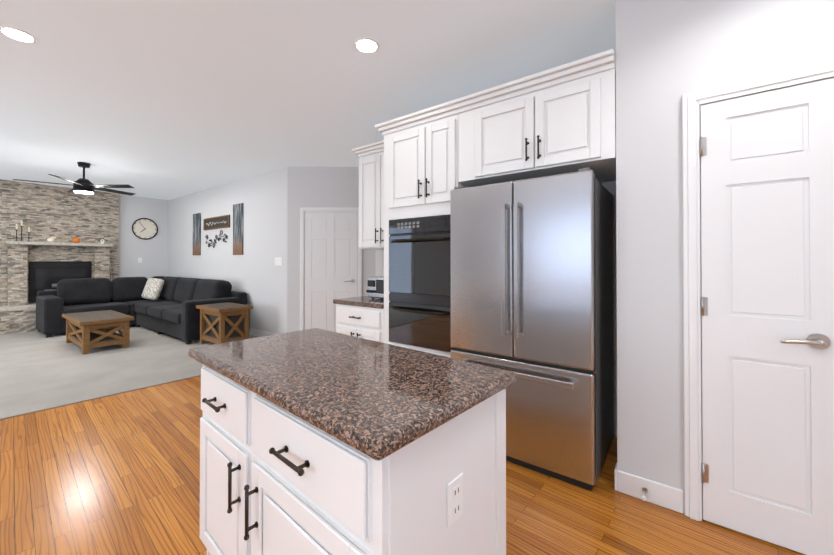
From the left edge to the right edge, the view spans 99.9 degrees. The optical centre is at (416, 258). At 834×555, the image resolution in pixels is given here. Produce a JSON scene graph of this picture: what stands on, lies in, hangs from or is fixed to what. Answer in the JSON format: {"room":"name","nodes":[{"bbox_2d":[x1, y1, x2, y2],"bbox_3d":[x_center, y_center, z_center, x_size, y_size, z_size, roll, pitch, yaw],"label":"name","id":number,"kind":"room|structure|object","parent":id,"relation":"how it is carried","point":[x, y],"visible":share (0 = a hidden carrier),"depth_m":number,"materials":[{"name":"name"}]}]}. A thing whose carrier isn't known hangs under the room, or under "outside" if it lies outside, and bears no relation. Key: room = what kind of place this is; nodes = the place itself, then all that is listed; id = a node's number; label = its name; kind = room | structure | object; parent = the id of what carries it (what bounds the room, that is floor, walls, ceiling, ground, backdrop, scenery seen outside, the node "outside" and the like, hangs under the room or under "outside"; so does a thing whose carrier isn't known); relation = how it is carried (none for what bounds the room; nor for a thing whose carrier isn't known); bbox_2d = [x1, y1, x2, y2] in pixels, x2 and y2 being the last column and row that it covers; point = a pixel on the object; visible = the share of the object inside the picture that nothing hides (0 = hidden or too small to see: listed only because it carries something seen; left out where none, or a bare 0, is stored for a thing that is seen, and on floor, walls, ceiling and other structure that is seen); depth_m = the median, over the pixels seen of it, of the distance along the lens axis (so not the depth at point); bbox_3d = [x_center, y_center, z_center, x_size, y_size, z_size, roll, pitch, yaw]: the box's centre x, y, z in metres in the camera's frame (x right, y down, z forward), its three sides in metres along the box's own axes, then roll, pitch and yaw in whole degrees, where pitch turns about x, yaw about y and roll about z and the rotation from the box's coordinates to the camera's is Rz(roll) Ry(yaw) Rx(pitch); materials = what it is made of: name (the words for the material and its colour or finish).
{"room":"kitchen and living room","nodes":[
{"label":"kitchen and living room","id":0,"kind":"room"},
{"bbox_2d":[0,325,259,417],"bbox_3d":[-5.578,1.314,4.311,5.732,0.052,6.250,0,-1,37],"label":"floor carpet","id":1,"kind":"object","parent":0,"point":[39,370],"visible":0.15,"depth_m":4.15,"materials":[{"name":"beige carpet"}]},
{"bbox_2d":[0,179,118,334],"bbox_3d":[-6.860,-0.051,6.806,0.499,2.738,1.790,0,-1,37],"label":"fireplace","id":2,"kind":"object","parent":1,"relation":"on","point":[51,237],"visible":0.88,"depth_m":6.71,"materials":[{"name":"stone"}]},
{"bbox_2d":[62,310,133,354],"bbox_3d":[-4.816,1.071,5.273,1.244,0.448,0.584,0,-1,37],"label":"coffee table","id":3,"kind":"object","parent":1,"relation":"on","point":[94,330],"visible":1,"depth_m":5.03,"materials":[{"name":"brown wood"}]},
{"bbox_2d":[36,276,246,343],"bbox_3d":[-4.881,0.831,6.164,3.330,0.942,2.155,0,-1,37],"label":"sofa","id":4,"kind":"object","parent":1,"relation":"on","point":[172,310],"visible":0.81,"depth_m":6.28,"materials":[{"name":"black fabric"}]},
{"bbox_2d":[142,278,164,299],"bbox_3d":[-5.305,0.600,7.043,0.475,0.435,0.230,0,0,27],"label":"pillow","id":5,"kind":"object","parent":4,"relation":"on","point":[153,287],"visible":1,"depth_m":6.95,"materials":[{"name":"white fabric"}]},
{"bbox_2d":[196,302,252,343],"bbox_3d":[-2.931,1.001,5.330,0.774,0.588,0.494,0,-1,37],"label":"end table","id":6,"kind":"object","parent":1,"relation":"on","point":[224,322],"visible":0.96,"depth_m":5.18,"materials":[{"name":"brown wood"}]},
{"bbox_2d":[0,0,615,199],"bbox_3d":[-2.415,-1.502,2.744,12.900,0.100,7.700,0,-1,37],"label":"ceiling","id":7,"kind":"structure","parent":0,"point":[164,99],"depth_m":2.74,"materials":[{"name":"white paint"}]},
{"bbox_2d":[0,26,36,42],"bbox_3d":[-2.591,-1.453,2.275,0.169,0.006,0.169,0,-1,31],"label":"recessed light","id":8,"kind":"object","parent":7,"relation":"in","point":[16,34],"depth_m":2.27,"materials":[{"name":"white plastic"}]},
{"bbox_2d":[13,162,134,195],"bbox_3d":[-5.020,-1.210,5.261,1.312,0.444,1.364,0,-1,37],"label":"ceiling fan","id":9,"kind":"object","parent":7,"relation":"hanging from","point":[83,185],"visible":1,"depth_m":5.21,"materials":[{"name":"black metal"}]},
{"bbox_2d":[354,38,378,53],"bbox_3d":[-0.343,-1.452,2.390,0.169,0.006,0.169,0,0,28],"label":"recessed light","id":10,"kind":"object","parent":7,"relation":"in","point":[366,45],"depth_m":2.38,"materials":[{"name":"white plastic"}]},
{"bbox_2d":[0,376,804,554],"bbox_3d":[-0.494,1.302,1.283,7.900,0.050,7.500,0,-1,37],"label":"floor","id":11,"kind":"structure","parent":0,"point":[117,474],"depth_m":1.87,"materials":[{"name":"brown wood"}]},
{"bbox_2d":[0,375,200,419],"bbox_3d":[-3.562,1.280,2.551,0.020,0.011,5.864,0,-1,41],"label":"threshold","id":12,"kind":"object","parent":11,"relation":"on","point":[94,398],"depth_m":3.21,"materials":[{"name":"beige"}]},
{"bbox_2d":[188,328,516,554],"bbox_3d":[-0.320,0.825,1.308,1.184,0.904,0.638,0,-1,41],"label":"kitchen island","id":13,"kind":"object","parent":11,"relation":"on","point":[315,441],"visible":1,"depth_m":1.01,"materials":[{"name":"white wood"}]},
{"bbox_2d":[336,304,383,342],"bbox_3d":[-0.353,0.862,3.417,0.612,0.862,0.716,0,-1,37],"label":"base cabinet","id":14,"kind":"object","parent":11,"relation":"on","point":[363,322],"visible":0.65,"depth_m":3.14,"materials":[{"name":"white wood"}]},
{"bbox_2d":[333,296,383,308],"bbox_3d":[-0.351,0.361,3.444,0.637,0.136,0.676,0,-1,37],"label":"countertop","id":15,"kind":"structure","parent":14,"relation":"on","point":[364,301],"depth_m":3.23,"materials":[{"name":"brown stone"}]},
{"bbox_2d":[366,276,383,298],"bbox_3d":[-0.259,0.280,3.423,0.360,0.215,0.325,0,-1,37],"label":"toaster","id":16,"kind":"object","parent":15,"relation":"on","point":[375,287],"visible":0.48,"depth_m":3.35,"materials":[{"name":"silver metal"}]},
{"bbox_2d":[384,114,470,357],"bbox_3d":[0.186,0.115,3.019,0.729,2.350,0.716,0,-1,37],"label":"tall cabinet","id":17,"kind":"object","parent":11,"relation":"on","point":[420,170],"visible":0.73,"depth_m":2.77,"materials":[{"name":"white wood"}]},
{"bbox_2d":[389,214,451,352],"bbox_3d":[0.002,0.180,2.730,0.620,1.015,0.120,0,-1,37],"label":"oven","id":18,"kind":"object","parent":17,"relation":"in","point":[419,281],"visible":0.9,"depth_m":2.73,"materials":[{"name":"black glass"}]},
{"bbox_2d":[450,168,613,490],"bbox_3d":[0.805,0.391,2.460,0.913,1.790,0.810,0,-1,37],"label":"fridge","id":19,"kind":"object","parent":11,"relation":"on","point":[531,286],"visible":0.92,"depth_m":2.10,"materials":[{"name":"grey metal"}]},
{"bbox_2d":[119,0,833,554],"bbox_3d":[-2.411,-0.083,2.655,12.840,2.740,7.620,0,-1,37],"label":"wall","id":20,"kind":"structure","parent":0,"point":[669,52],"depth_m":1.89,"materials":[{"name":"grey paint"}]},
{"bbox_2d":[132,218,157,239],"bbox_3d":[-6.234,-0.693,8.035,0.033,0.496,0.496,0,-1,37],"label":"clock","id":21,"kind":"object","parent":20,"relation":"attached to","point":[145,228],"visible":0.98,"depth_m":8.03,"materials":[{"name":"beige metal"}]},
{"bbox_2d":[193,213,200,254],"bbox_3d":[-4.645,-0.517,7.389,0.350,0.880,0.025,0,-1,37],"label":"art","id":22,"kind":"object","parent":20,"relation":"attached to","point":[197,234],"visible":1,"depth_m":7.34},
{"bbox_2d":[203,215,229,229],"bbox_3d":[-3.922,-0.704,6.847,1.080,0.235,0.028,0,-1,37],"label":"sign","id":23,"kind":"object","parent":20,"relation":"attached to","point":[218,222],"visible":1,"depth_m":6.80,"materials":[{"name":"brown wood"}]},
{"bbox_2d":[205,230,227,247],"bbox_3d":[-3.930,-0.387,6.853,0.948,0.343,0.011,0,-1,37],"label":"art","id":24,"kind":"object","parent":20,"relation":"attached to","point":[219,238],"visible":0.92,"depth_m":6.86,"materials":[{"name":"black metal"}]},
{"bbox_2d":[233,203,243,254],"bbox_3d":[-3.233,-0.535,6.331,0.340,0.920,0.025,0,-1,37],"label":"art","id":25,"kind":"object","parent":20,"relation":"attached to","point":[237,229],"visible":1,"depth_m":6.30},
{"bbox_2d":[275,257,281,265],"bbox_3d":[-2.204,0.039,5.565,0.200,0.130,0.011,0,-1,37],"label":"light switch","id":26,"kind":"object","parent":20,"relation":"attached to","point":[278,261],"visible":1,"depth_m":5.56,"materials":[{"name":"white plastic"}]},
{"bbox_2d":[300,207,361,329],"bbox_3d":[-1.328,0.255,5.421,0.960,2.105,0.028,0,0,-1],"label":"door frame","id":27,"kind":"structure","parent":20,"relation":"attached to","point":[303,210],"depth_m":5.41,"materials":[{"name":"white wood"}]},
{"bbox_2d":[305,212,357,331],"bbox_3d":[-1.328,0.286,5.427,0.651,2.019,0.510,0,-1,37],"label":"hall door","id":28,"kind":"structure","parent":20,"relation":"in","point":[331,256],"depth_m":5.42,"materials":[{"name":"white wood"}]},
{"bbox_2d":[352,140,383,249],"bbox_3d":[-0.287,-0.624,3.579,0.687,1.036,0.396,0,-1,37],"label":"upper cabinet","id":29,"kind":"object","parent":20,"relation":"attached to","point":[371,195],"visible":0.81,"depth_m":3.51,"materials":[{"name":"white wood"}]},
{"bbox_2d":[249,328,683,513],"bbox_3d":[-2.483,1.229,2.549,12.600,0.115,7.140,0,-1,37],"label":"baseboard","id":30,"kind":"structure","parent":20,"relation":"attached to","point":[665,496],"depth_m":1.85,"materials":[{"name":"white wood"}]},
{"bbox_2d":[458,69,615,186],"bbox_3d":[0.884,-0.814,2.502,1.008,0.500,0.716,0,-1,37],"label":"upper cabinet","id":31,"kind":"object","parent":20,"relation":"attached to","point":[567,127],"visible":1,"depth_m":2.20,"materials":[{"name":"white wood"}]},
{"bbox_2d":[375,49,614,135],"bbox_3d":[0.449,-1.107,2.581,1.796,0.085,0.310,0,-1,37],"label":"crown molding","id":32,"kind":"structure","parent":31,"relation":"on","point":[582,67],"depth_m":2.30,"materials":[{"name":"white wood"}]},
{"bbox_2d":[642,487,647,500],"bbox_3d":[1.180,1.221,1.817,0.026,0.026,0.089,0,-1,37],"label":"door stop","id":33,"kind":"object","parent":20,"relation":"attached to","point":[644,490],"visible":1,"depth_m":1.82,"materials":[{"name":"silver metal"}]},
{"bbox_2d":[682,60,833,520],"bbox_3d":[1.762,0.225,1.443,1.060,2.107,0.030,0,-1,37],"label":"door frame","id":34,"kind":"structure","parent":20,"relation":"attached to","point":[692,102],"depth_m":1.72,"materials":[{"name":"white wood"}]},
{"bbox_2d":[700,78,833,554],"bbox_3d":[1.561,0.255,1.560,0.459,2.023,0.082,0,-1,37],"label":"pantry door","id":35,"kind":"structure","parent":20,"relation":"in","point":[767,234],"depth_m":1.57,"materials":[{"name":"white wood"}]}
]}

